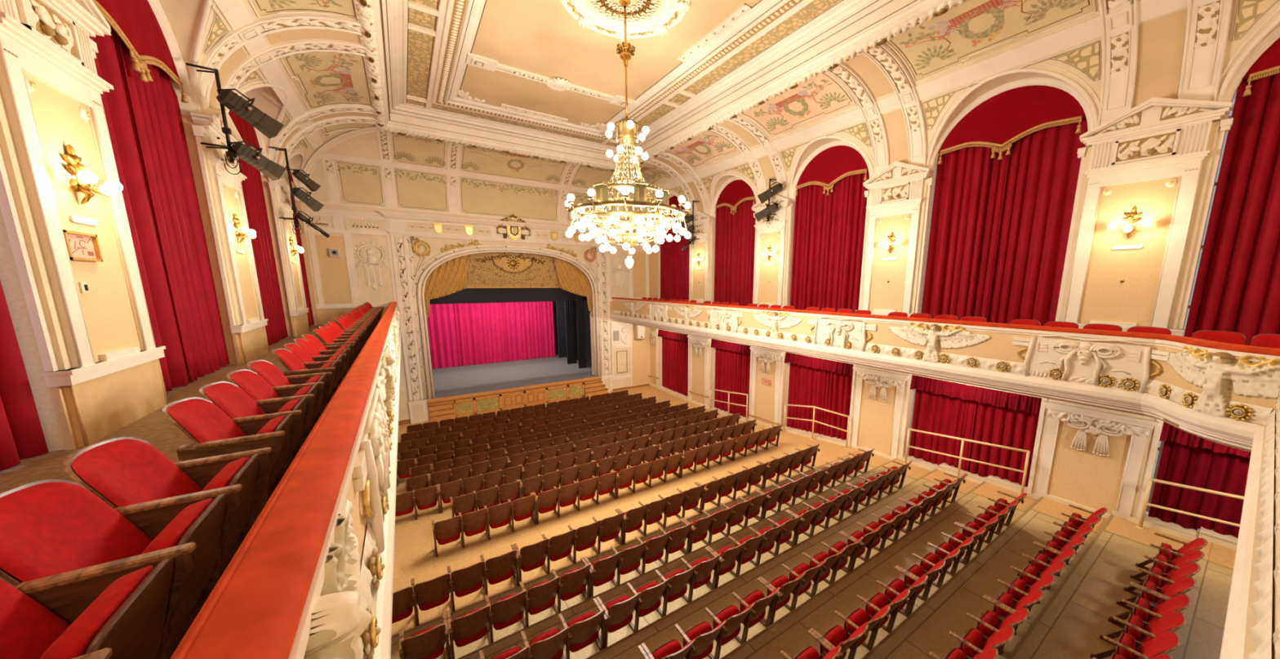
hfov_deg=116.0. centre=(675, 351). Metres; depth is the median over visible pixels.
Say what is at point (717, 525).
chair
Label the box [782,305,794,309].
chair
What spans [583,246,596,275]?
relief
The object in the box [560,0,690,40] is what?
rosette
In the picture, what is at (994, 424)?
curtain
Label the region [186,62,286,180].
spotlight
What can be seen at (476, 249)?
trim
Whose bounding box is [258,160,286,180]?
hood
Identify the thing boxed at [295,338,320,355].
cushion
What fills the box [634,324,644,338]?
loudspeaker
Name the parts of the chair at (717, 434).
backrest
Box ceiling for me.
[352,0,968,168]
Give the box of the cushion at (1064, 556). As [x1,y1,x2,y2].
[1041,548,1073,572]
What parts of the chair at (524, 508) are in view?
seat, backrest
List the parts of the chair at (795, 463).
seat, backrest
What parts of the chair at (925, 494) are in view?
armrest, seat, backrest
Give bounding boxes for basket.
[583,215,671,248]
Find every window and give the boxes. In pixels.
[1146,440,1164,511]
[1187,115,1231,308]
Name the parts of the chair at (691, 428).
backrest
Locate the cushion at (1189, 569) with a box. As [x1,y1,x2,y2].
[1160,563,1198,588]
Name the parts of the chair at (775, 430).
seat, backrest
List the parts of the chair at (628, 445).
backrest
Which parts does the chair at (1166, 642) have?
armrest, seat, backrest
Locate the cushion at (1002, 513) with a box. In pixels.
[991,508,1007,518]
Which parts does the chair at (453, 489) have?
armrest, backrest, seat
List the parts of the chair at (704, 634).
armrest, seat, backrest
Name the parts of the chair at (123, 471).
backrest, armrest, seat, leg, floor rail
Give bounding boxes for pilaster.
[0,0,168,450]
[190,106,269,364]
[267,169,309,337]
[389,235,430,423]
[595,246,613,391]
[648,328,658,386]
[687,210,714,303]
[687,333,711,407]
[748,345,785,427]
[751,194,793,308]
[848,364,911,457]
[855,160,934,316]
[1026,397,1163,518]
[1055,97,1233,336]
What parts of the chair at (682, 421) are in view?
backrest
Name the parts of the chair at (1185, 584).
seat, armrest, backrest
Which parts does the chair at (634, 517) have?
armrest, seat, backrest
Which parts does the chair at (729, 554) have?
armrest, seat, backrest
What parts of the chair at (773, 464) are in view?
seat, backrest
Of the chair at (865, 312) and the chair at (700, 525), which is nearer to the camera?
the chair at (700, 525)
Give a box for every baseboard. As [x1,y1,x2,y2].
[398,383,648,425]
[648,383,1237,549]
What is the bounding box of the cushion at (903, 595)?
[884,589,907,606]
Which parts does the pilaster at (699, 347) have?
wall panel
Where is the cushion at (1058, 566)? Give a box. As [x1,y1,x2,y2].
[1030,560,1063,586]
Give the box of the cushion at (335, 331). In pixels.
[324,324,341,336]
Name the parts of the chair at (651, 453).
backrest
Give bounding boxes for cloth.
[429,287,586,304]
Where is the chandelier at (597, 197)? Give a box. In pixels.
[564,0,690,269]
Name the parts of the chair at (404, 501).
seat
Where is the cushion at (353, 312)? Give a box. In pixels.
[351,311,360,318]
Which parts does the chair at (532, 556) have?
armrest, seat, backrest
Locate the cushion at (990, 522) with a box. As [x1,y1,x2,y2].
[980,516,996,528]
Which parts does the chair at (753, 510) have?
armrest, seat, backrest, armrest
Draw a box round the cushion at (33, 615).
[0,578,70,658]
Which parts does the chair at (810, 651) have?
armrest, seat, armrest, backrest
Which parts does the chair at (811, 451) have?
seat, backrest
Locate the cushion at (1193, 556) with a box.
[1165,550,1201,574]
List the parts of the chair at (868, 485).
armrest, seat, backrest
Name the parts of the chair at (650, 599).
armrest, seat, backrest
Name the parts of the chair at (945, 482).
armrest, seat, armrest, backrest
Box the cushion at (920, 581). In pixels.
[903,575,925,591]
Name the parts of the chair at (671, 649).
armrest, seat, backrest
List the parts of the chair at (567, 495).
seat, backrest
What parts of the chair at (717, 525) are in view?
armrest, seat, backrest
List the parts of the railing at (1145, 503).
post, rail, rail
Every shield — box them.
[432,222,442,233]
[464,225,473,235]
[550,231,558,240]
[573,232,580,241]
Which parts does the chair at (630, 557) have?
armrest, seat, backrest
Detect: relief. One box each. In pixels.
[315,216,328,225]
[352,219,378,228]
[408,225,595,239]
[409,235,431,275]
[440,240,482,252]
[544,244,577,257]
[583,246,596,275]
[613,327,628,344]
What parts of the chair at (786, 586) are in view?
armrest, seat, backrest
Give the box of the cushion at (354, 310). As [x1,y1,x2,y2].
[352,309,362,317]
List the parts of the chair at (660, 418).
backrest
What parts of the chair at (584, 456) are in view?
backrest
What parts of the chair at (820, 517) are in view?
armrest, seat, backrest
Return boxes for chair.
[0,479,242,658]
[0,542,196,658]
[62,436,271,579]
[71,647,112,658]
[162,396,302,524]
[199,381,314,470]
[226,368,324,446]
[246,360,331,427]
[271,348,341,413]
[283,342,346,395]
[293,337,350,386]
[301,333,354,378]
[312,328,359,372]
[318,325,361,363]
[323,323,364,359]
[327,321,365,354]
[333,318,368,351]
[337,316,369,346]
[340,315,371,342]
[342,313,373,339]
[346,311,374,337]
[349,310,375,334]
[351,309,376,331]
[353,308,377,330]
[355,306,378,328]
[357,306,379,326]
[359,305,380,324]
[360,304,381,324]
[362,303,382,322]
[363,302,382,318]
[365,302,383,318]
[391,586,413,623]
[395,491,413,515]
[396,440,410,458]
[396,457,416,486]
[399,448,417,464]
[399,610,450,658]
[400,431,417,441]
[404,473,430,492]
[406,423,422,432]
[409,437,427,448]
[409,463,431,480]
[410,573,450,626]
[412,484,440,519]
[415,453,435,471]
[417,428,433,438]
[417,444,435,457]
[422,421,439,430]
[426,434,444,445]
[428,469,450,490]
[431,459,452,472]
[431,515,461,556]
[433,426,450,435]
[434,449,453,462]
[435,441,453,453]
[437,479,462,512]
[438,418,453,426]
[444,431,461,443]
[445,604,490,658]
[446,560,484,612]
[448,464,471,481]
[449,422,466,438]
[449,492,475,517]
[451,455,470,468]
[453,416,468,424]
[453,438,471,450]
[453,446,471,458]
[458,507,487,548]
[460,428,477,439]
[460,474,483,495]
[465,420,479,430]
[467,413,481,422]
[469,435,487,447]
[469,451,488,466]
[469,460,489,476]
[470,443,488,455]
[473,486,498,511]
[476,426,492,436]
[478,645,529,658]
[480,417,493,427]
[480,469,502,489]
[480,543,519,595]
[481,411,496,421]
[484,501,512,539]
[484,590,526,643]
[486,432,502,445]
[487,440,505,451]
[487,448,506,461]
[488,456,509,472]
[491,422,506,434]
[493,415,508,425]
[495,408,509,417]
[495,480,521,504]
[499,464,524,484]
[502,429,517,439]
[504,436,520,450]
[504,444,522,457]
[505,420,520,431]
[506,452,526,467]
[507,413,521,422]
[507,492,537,532]
[508,407,521,417]
[513,537,549,585]
[516,426,532,437]
[518,475,542,497]
[519,576,559,627]
[520,405,533,415]
[520,411,534,422]
[520,417,534,429]
[520,433,535,444]
[520,460,542,479]
[520,626,569,658]
[521,440,537,453]
[525,448,542,463]
[531,423,546,434]
[532,487,559,524]
[533,403,546,411]
[533,408,546,418]
[533,415,547,426]
[534,431,551,441]
[537,437,552,448]
[537,469,561,492]
[538,456,559,475]
[541,444,559,460]
[542,528,576,573]
[545,401,557,409]
[545,421,559,433]
[546,407,559,416]
[546,413,559,424]
[549,427,564,438]
[551,435,568,445]
[551,556,593,613]
[553,481,579,517]
[554,452,576,471]
[555,465,580,488]
[556,400,568,409]
[556,441,574,457]
[558,404,570,416]
[558,411,572,422]
[558,418,572,428]
[558,597,608,658]
[563,425,577,437]
[566,431,582,444]
[567,398,578,405]
[567,520,601,563]
[569,403,582,413]
[570,416,585,427]
[570,448,592,466]
[571,408,584,419]
[573,437,590,454]
[573,460,598,481]
[573,475,599,511]
[576,422,590,432]
[577,395,590,403]
[580,401,592,409]
[580,428,595,439]
[582,407,595,419]
[583,413,597,423]
[583,551,622,597]
[584,435,603,450]
[587,444,608,463]
[588,394,599,401]
[588,420,603,430]
[591,399,603,408]
[591,470,618,504]
[591,508,626,554]
[592,455,615,476]
[593,426,607,436]
[594,404,606,414]
[595,412,608,422]
[595,591,641,648]
[598,431,617,445]
[599,392,609,401]
[602,397,613,405]
[602,417,615,427]
[602,440,622,457]
[604,403,617,412]
[606,423,620,433]
[607,409,619,418]
[608,391,619,398]
[608,451,631,472]
[610,541,647,586]
[611,465,636,497]
[612,395,623,405]
[613,415,626,426]
[614,429,630,442]
[616,401,627,410]
[616,437,636,454]
[617,390,628,396]
[617,408,631,416]
[617,503,648,543]
[619,421,632,431]
[622,394,632,401]
[623,448,645,467]
[625,413,637,422]
[626,399,637,410]
[626,577,670,631]
[627,461,653,493]
[629,405,641,414]
[629,426,643,439]
[630,434,650,450]
[631,392,642,399]
[631,418,644,428]
[635,397,647,406]
[635,410,648,419]
[635,531,671,574]
[637,496,668,535]
[637,644,649,658]
[638,444,661,463]
[640,404,651,413]
[640,423,654,436]
[640,638,695,658]
[642,416,655,426]
[643,456,668,487]
[644,395,657,404]
[645,431,663,448]
[648,401,661,411]
[648,408,659,417]
[651,413,666,434]
[652,421,666,433]
[653,440,675,459]
[654,564,697,617]
[656,427,675,446]
[657,406,669,416]
[657,489,688,528]
[657,518,694,564]
[658,400,671,408]
[658,452,684,482]
[662,417,677,431]
[665,411,676,421]
[666,436,688,455]
[667,404,679,413]
[671,415,688,428]
[671,425,687,440]
[674,619,726,658]
[675,408,686,420]
[675,448,698,477]
[675,482,706,518]
[676,402,688,411]
[680,422,698,438]
[680,433,700,453]
[680,546,722,602]
[682,512,715,551]
[684,407,696,416]
[685,413,698,425]
[688,444,711,472]
[692,431,712,448]
[693,405,706,414]
[693,419,710,435]
[695,411,708,425]
[695,476,724,512]
[701,440,724,468]
[702,505,734,544]
[704,602,755,658]
[705,408,718,421]
[705,427,724,444]
[706,417,720,432]
[706,541,746,587]
[711,471,740,506]
[713,414,730,428]
[713,436,737,464]
[715,424,735,441]
[720,302,728,304]
[720,497,752,536]
[725,413,740,426]
[726,466,755,500]
[727,422,746,438]
[727,433,750,460]
[728,531,766,577]
[729,302,738,305]
[732,577,781,644]
[737,419,756,435]
[737,430,760,456]
[737,488,769,528]
[741,461,769,494]
[746,303,757,306]
[748,426,771,453]
[748,521,785,565]
[755,484,786,518]
[756,456,783,488]
[758,304,768,307]
[759,424,782,449]
[759,571,805,624]
[767,510,804,555]
[769,304,781,308]
[769,451,796,483]
[769,477,800,512]
[780,629,841,658]
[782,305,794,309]
[782,447,808,478]
[782,558,826,611]
[784,472,814,506]
[786,504,822,544]
[792,443,819,472]
[798,466,827,500]
[802,497,836,537]
[802,546,845,597]
[805,306,819,311]
[810,622,868,658]
[813,461,841,493]
[817,489,851,528]
[820,307,835,311]
[821,531,863,584]
[825,457,853,488]
[831,482,864,521]
[834,604,890,658]
[835,452,864,483]
[836,308,853,313]
[840,525,881,569]
[846,476,878,511]
[847,448,874,478]
[853,310,871,314]
[856,516,896,561]
[856,589,910,650]
[858,471,890,506]
[871,466,901,500]
[871,507,910,551]
[875,566,928,633]
[882,460,911,494]
[884,497,923,542]
[888,311,907,316]
[895,560,945,614]
[900,492,936,530]
[909,313,931,318]
[911,485,946,524]
[911,547,959,600]
[923,479,957,516]
[927,537,973,587]
[928,646,998,658]
[932,472,967,510]
[933,314,957,319]
[940,522,986,575]
[948,625,1014,658]
[949,595,1029,654]
[955,516,998,562]
[960,315,986,322]
[966,507,1008,553]
[967,588,1044,653]
[977,499,1018,543]
[981,573,1055,635]
[987,490,1027,534]
[995,560,1066,618]
[1006,542,1075,604]
[1008,319,1040,325]
[1018,535,1085,588]
[1028,525,1093,576]
[1038,515,1100,564]
[1044,321,1079,328]
[1046,504,1107,554]
[1083,323,1122,331]
[1089,610,1186,658]
[1092,652,1173,658]
[1099,582,1191,645]
[1103,630,1181,658]
[1109,576,1196,625]
[1116,562,1200,610]
[1123,549,1204,595]
[1126,326,1171,334]
[1129,532,1208,582]
[1191,329,1245,344]
[1250,333,1279,348]
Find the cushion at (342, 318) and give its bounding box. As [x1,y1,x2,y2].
[338,316,351,326]
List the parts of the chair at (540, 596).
armrest, seat, backrest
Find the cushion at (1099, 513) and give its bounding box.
[1078,507,1105,527]
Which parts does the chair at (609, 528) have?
armrest, seat, backrest, armrest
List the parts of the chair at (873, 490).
armrest, seat, backrest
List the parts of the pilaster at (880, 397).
wall panel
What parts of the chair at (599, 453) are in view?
backrest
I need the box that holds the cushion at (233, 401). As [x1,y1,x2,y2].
[204,382,266,418]
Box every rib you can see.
[196,13,366,113]
[271,104,377,167]
[299,126,387,200]
[623,171,650,231]
[644,152,711,215]
[706,114,788,200]
[822,42,927,175]
[1097,0,1232,126]
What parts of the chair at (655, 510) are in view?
armrest, seat, backrest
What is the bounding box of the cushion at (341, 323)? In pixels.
[335,318,349,328]
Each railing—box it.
[709,388,747,422]
[782,404,849,448]
[902,427,1030,496]
[1135,477,1244,528]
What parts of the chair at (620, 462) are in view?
seat, backrest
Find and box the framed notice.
[62,229,102,262]
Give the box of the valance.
[424,252,592,319]
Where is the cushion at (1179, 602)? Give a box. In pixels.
[1147,594,1188,623]
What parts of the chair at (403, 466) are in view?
seat, backrest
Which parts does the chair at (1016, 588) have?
seat, armrest, backrest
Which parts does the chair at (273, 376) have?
backrest, armrest, seat, floor rail, leg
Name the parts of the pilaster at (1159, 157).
wall panel, chair rail, cornice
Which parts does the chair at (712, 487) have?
seat, backrest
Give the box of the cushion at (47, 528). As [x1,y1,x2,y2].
[0,481,151,582]
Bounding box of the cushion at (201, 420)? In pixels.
[168,398,247,442]
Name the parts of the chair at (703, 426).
backrest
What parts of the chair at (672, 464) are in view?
seat, backrest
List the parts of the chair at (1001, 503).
armrest, seat, armrest, backrest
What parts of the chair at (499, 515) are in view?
armrest, seat, backrest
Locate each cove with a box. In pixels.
[155,0,375,201]
[308,130,645,231]
[628,0,1279,231]
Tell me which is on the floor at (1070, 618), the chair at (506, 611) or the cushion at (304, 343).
the chair at (506, 611)
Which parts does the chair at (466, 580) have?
armrest, backrest, seat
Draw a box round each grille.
[455,400,474,415]
[475,396,499,412]
[547,386,567,400]
[568,384,582,397]
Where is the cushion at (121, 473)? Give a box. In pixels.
[71,439,202,506]
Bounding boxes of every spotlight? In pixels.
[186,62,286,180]
[268,146,324,235]
[677,223,694,237]
[679,213,693,226]
[681,235,696,250]
[754,201,778,222]
[757,182,782,204]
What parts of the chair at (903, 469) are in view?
armrest, seat, backrest, armrest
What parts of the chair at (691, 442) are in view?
backrest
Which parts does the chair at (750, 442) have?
seat, backrest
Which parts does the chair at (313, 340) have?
armrest, seat, leg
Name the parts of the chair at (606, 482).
seat, backrest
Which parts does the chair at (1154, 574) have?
seat, armrest, backrest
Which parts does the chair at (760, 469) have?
seat, backrest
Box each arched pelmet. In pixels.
[92,0,188,102]
[228,110,262,163]
[284,164,296,195]
[659,195,688,226]
[714,179,755,214]
[795,145,868,195]
[937,84,1085,164]
[1242,37,1279,97]
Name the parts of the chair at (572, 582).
armrest, seat, backrest, armrest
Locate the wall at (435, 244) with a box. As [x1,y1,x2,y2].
[301,201,649,420]
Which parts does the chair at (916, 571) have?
armrest, seat, backrest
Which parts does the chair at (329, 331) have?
armrest, leg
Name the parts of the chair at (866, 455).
seat, backrest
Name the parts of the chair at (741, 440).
seat, backrest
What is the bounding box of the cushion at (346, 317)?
[342,315,354,324]
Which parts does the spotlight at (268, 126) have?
wall arm, lamp bracket, wall arm, spotlight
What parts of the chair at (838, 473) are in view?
armrest, seat, backrest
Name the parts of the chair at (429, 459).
backrest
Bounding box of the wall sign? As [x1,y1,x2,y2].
[761,377,771,386]
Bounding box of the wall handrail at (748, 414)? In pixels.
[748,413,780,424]
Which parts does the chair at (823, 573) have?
armrest, seat, backrest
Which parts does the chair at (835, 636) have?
armrest, seat, backrest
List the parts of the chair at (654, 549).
armrest, seat, backrest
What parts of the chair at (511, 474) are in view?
backrest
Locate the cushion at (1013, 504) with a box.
[1000,500,1016,511]
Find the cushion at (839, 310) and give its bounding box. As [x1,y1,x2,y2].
[836,309,852,312]
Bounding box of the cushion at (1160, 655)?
[1149,653,1169,658]
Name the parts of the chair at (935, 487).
armrest, seat, backrest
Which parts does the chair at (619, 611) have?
armrest, seat, backrest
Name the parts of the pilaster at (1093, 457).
wall panel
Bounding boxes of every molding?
[0,0,319,451]
[648,28,1279,477]
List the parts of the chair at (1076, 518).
seat, armrest, armrest, backrest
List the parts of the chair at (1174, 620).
seat, armrest, backrest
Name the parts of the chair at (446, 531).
armrest, backrest, seat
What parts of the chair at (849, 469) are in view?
seat, backrest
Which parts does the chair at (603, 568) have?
armrest, seat, backrest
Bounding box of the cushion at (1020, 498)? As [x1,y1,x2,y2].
[1010,493,1026,502]
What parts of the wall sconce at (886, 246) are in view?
drip plate, plate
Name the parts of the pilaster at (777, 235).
wall panel, cornice, chair rail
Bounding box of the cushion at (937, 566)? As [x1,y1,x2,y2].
[921,560,943,576]
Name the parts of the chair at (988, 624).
armrest, seat, armrest, backrest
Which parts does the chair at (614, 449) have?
backrest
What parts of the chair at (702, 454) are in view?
seat, backrest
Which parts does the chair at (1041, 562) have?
seat, armrest, armrest, backrest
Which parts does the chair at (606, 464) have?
seat, backrest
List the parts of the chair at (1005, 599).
armrest, seat, backrest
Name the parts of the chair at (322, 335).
backrest, armrest, armrest, leg, leg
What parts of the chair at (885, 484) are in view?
armrest, seat, backrest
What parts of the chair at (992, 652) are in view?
armrest, seat, backrest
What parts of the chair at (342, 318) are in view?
armrest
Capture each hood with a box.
[251,112,284,138]
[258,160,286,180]
[305,180,320,191]
[306,199,324,211]
[754,210,764,222]
[757,191,768,204]
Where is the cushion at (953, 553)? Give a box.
[937,548,958,562]
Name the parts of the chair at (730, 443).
seat, backrest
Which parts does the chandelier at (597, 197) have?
globe, globe, globe, globe, globe, arm, arm, globe, globe, globe, globe, arm, globe, globe, globe, arm, globe, globe, globe, globe, globe, globe, globe, globe, globe, globe, globe, globe, globe, rod, arm, globe, globe, globe, crown, pendant globe, globe, globe, globe, globe, globe, globe, globe, globe, globe, globe, globe, arm, globe, globe, globe, globe, globe, globe, globe, arm, globe, globe, globe, arm, globe, globe, globe, globe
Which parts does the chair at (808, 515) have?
armrest, seat, backrest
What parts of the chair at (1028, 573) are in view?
seat, armrest, backrest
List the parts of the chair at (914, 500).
armrest, seat, backrest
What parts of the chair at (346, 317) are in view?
armrest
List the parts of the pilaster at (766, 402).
wall panel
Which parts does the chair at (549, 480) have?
seat, backrest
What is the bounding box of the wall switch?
[78,281,88,293]
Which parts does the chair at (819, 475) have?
armrest, seat, backrest, armrest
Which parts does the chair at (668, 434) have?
backrest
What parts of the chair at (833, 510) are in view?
armrest, seat, backrest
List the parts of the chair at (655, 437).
backrest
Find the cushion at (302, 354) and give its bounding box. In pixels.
[285,343,315,362]
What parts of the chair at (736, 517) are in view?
armrest, seat, backrest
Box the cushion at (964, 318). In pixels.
[960,316,985,321]
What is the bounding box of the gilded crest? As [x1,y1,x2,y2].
[496,213,530,239]
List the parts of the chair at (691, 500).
armrest, seat, backrest, armrest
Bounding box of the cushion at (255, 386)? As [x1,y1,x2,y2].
[230,370,280,400]
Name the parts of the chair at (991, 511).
armrest, seat, backrest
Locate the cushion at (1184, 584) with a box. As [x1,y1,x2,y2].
[1155,577,1193,604]
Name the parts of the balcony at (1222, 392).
velvet rail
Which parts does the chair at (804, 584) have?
armrest, seat, backrest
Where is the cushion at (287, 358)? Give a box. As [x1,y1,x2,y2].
[274,349,307,370]
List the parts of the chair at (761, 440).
seat, backrest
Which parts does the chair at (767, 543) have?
armrest, seat, backrest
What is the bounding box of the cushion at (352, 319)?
[345,314,355,322]
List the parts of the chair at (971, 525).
armrest, seat, backrest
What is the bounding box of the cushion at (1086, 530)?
[1062,525,1091,547]
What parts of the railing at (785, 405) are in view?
post, post, rail, rail, post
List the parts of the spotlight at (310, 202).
wall arm, lamp bracket, wall arm, spotlight, spotlight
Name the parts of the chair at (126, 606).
backrest, seat, armrest, leg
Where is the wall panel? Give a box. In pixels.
[300,206,397,324]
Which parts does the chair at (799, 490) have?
armrest, seat, backrest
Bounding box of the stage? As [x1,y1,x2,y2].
[427,354,608,422]
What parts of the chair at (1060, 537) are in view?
seat, armrest, backrest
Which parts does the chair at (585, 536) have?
armrest, seat, backrest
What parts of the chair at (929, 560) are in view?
armrest, seat, backrest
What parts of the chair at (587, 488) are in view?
seat, backrest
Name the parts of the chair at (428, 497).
backrest, seat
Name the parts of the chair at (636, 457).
backrest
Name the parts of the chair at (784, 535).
armrest, seat, backrest, armrest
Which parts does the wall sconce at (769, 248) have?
plate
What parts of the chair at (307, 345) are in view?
backrest, armrest, seat, leg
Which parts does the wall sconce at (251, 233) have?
plate, drip plate, bulb, bulb, bulb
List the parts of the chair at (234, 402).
backrest, armrest, leg, seat, floor rail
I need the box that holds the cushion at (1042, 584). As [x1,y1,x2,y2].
[1017,574,1053,600]
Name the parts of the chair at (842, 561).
armrest, seat, backrest, armrest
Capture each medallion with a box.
[353,240,388,289]
[611,253,629,288]
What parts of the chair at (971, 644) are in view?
armrest, seat, backrest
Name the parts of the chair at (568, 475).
backrest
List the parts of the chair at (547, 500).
armrest, seat, backrest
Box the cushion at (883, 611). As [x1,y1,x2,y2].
[862,605,888,625]
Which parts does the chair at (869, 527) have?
armrest, seat, backrest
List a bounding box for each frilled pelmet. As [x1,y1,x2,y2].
[657,328,688,342]
[711,338,751,355]
[784,351,853,375]
[910,374,1041,414]
[1159,421,1251,459]
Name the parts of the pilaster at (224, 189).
cornice, wall panel, chair rail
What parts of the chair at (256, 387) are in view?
backrest, armrest, leg, seat, floor rail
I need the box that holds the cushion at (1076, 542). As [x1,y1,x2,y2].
[1053,536,1083,559]
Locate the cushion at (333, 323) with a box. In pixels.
[328,321,345,333]
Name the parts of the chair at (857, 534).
armrest, seat, backrest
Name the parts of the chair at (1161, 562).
seat, armrest, backrest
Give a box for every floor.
[0,324,324,492]
[391,385,859,635]
[391,448,1235,658]
[613,320,1251,450]
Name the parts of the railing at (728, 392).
rail, rail, post, post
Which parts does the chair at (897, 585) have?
armrest, seat, armrest, backrest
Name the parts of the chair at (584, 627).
armrest, seat, backrest, armrest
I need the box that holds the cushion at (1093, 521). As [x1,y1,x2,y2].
[1070,516,1098,537]
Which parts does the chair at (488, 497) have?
seat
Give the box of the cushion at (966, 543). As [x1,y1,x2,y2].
[953,537,971,550]
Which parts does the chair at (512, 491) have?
seat, backrest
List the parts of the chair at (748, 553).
armrest, seat, backrest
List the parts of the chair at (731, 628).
armrest, seat, backrest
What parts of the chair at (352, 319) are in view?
armrest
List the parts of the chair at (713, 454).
seat, backrest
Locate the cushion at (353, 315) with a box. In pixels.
[348,311,359,319]
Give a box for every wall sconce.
[62,143,123,226]
[233,213,256,253]
[289,236,303,262]
[692,252,702,269]
[760,244,773,266]
[877,231,897,260]
[1107,206,1151,249]
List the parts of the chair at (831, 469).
seat, backrest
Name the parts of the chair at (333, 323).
armrest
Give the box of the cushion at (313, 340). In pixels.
[303,334,327,350]
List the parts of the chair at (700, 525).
armrest, seat, backrest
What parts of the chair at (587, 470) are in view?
seat, backrest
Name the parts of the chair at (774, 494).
armrest, seat, backrest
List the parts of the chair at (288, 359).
backrest, armrest, armrest, seat, leg, leg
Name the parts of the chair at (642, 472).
seat, backrest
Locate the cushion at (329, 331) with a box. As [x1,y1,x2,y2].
[320,326,337,339]
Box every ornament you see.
[395,237,426,399]
[595,248,608,373]
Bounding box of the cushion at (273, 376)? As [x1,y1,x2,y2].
[249,360,292,386]
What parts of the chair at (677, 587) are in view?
armrest, seat, backrest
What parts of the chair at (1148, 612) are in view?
armrest, seat, armrest, backrest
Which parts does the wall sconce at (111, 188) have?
plate, drip plate, arm, bulb, arm, arm, bulb, bulb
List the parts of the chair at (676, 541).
armrest, seat, backrest, armrest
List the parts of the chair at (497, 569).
armrest, seat, backrest, armrest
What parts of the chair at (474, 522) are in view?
armrest, backrest, seat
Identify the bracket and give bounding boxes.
[691,200,699,248]
[766,177,776,226]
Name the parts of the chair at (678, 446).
backrest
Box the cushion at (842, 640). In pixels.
[837,623,866,645]
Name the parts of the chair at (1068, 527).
seat, armrest, backrest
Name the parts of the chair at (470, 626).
armrest, backrest, seat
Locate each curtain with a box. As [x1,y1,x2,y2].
[0,280,48,471]
[88,22,195,395]
[116,34,229,380]
[237,157,277,345]
[239,158,288,343]
[290,195,314,326]
[426,301,555,368]
[555,301,567,357]
[564,301,576,364]
[660,220,675,300]
[662,336,677,391]
[672,214,689,302]
[673,339,688,395]
[713,205,737,304]
[714,347,731,412]
[729,351,750,417]
[731,197,755,306]
[786,363,822,433]
[790,182,830,311]
[813,368,853,439]
[822,169,869,313]
[908,388,977,471]
[921,141,1011,322]
[957,400,1039,486]
[974,117,1088,325]
[1147,440,1249,538]
[1183,69,1279,345]
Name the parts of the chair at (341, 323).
backrest, armrest, armrest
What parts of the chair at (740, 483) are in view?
seat, backrest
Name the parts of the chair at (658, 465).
seat, backrest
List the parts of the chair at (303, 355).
backrest, armrest, seat, leg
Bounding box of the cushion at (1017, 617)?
[988,608,1026,637]
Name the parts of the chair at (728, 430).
backrest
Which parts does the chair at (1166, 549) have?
seat, armrest, armrest, backrest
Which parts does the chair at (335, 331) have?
armrest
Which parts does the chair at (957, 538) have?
armrest, seat, armrest, backrest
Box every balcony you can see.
[169,301,401,658]
[610,297,1279,452]
[1219,387,1279,658]
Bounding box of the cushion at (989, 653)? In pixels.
[973,647,995,658]
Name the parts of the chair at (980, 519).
armrest, seat, backrest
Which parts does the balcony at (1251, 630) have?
cornice, foliage panel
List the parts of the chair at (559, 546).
armrest, seat, backrest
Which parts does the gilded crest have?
scroll arm, crown, scroll arm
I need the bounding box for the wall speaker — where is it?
[328,248,340,257]
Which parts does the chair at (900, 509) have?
armrest, seat, armrest, backrest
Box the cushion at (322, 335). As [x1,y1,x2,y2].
[314,328,334,342]
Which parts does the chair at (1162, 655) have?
seat, backrest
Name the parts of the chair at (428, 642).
armrest, backrest, seat, armrest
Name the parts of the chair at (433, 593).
armrest, backrest, seat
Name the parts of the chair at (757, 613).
armrest, seat, backrest, armrest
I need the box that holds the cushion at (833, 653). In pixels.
[822,645,839,658]
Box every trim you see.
[353,0,964,172]
[378,210,610,246]
[412,244,602,399]
[437,0,799,138]
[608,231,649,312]
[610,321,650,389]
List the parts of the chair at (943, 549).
armrest, seat, backrest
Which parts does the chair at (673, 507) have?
armrest, seat, backrest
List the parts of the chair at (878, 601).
armrest, seat, backrest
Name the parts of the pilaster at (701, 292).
wall panel, cornice, chair rail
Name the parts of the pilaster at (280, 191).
cornice, wall panel, chair rail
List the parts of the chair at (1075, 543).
seat, armrest, backrest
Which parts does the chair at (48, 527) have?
backrest, seat, armrest, floor rail, leg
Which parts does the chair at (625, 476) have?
seat, backrest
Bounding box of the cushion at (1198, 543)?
[1171,537,1204,561]
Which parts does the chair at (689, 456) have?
seat, backrest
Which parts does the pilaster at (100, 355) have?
cornice, wall panel, chair rail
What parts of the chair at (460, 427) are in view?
backrest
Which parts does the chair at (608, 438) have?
backrest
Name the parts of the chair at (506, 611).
armrest, seat, backrest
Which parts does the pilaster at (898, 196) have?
chair rail, wall panel, cornice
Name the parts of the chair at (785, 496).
armrest, seat, backrest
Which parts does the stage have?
panel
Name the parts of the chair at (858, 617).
armrest, seat, backrest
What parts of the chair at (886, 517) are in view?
armrest, seat, backrest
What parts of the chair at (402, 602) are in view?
seat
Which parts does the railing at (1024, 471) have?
post, post, rail, rail, post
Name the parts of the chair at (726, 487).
armrest, seat, backrest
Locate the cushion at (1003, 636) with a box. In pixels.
[971,626,1011,658]
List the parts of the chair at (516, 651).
armrest, seat, backrest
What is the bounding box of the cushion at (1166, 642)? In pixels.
[1133,631,1177,658]
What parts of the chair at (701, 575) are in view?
armrest, seat, backrest, armrest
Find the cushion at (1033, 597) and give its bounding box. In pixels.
[1004,589,1040,617]
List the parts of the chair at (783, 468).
seat, backrest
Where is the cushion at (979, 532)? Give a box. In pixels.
[967,527,983,538]
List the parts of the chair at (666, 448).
backrest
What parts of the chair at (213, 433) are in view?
backrest, armrest, armrest, leg, seat, leg, floor rail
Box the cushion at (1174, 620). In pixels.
[1139,611,1183,643]
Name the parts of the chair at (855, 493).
armrest, seat, backrest, armrest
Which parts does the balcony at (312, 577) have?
cornice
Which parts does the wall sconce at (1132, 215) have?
bulb, arm, drip plate, bulb, plate, arm, bulb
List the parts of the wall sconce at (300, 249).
plate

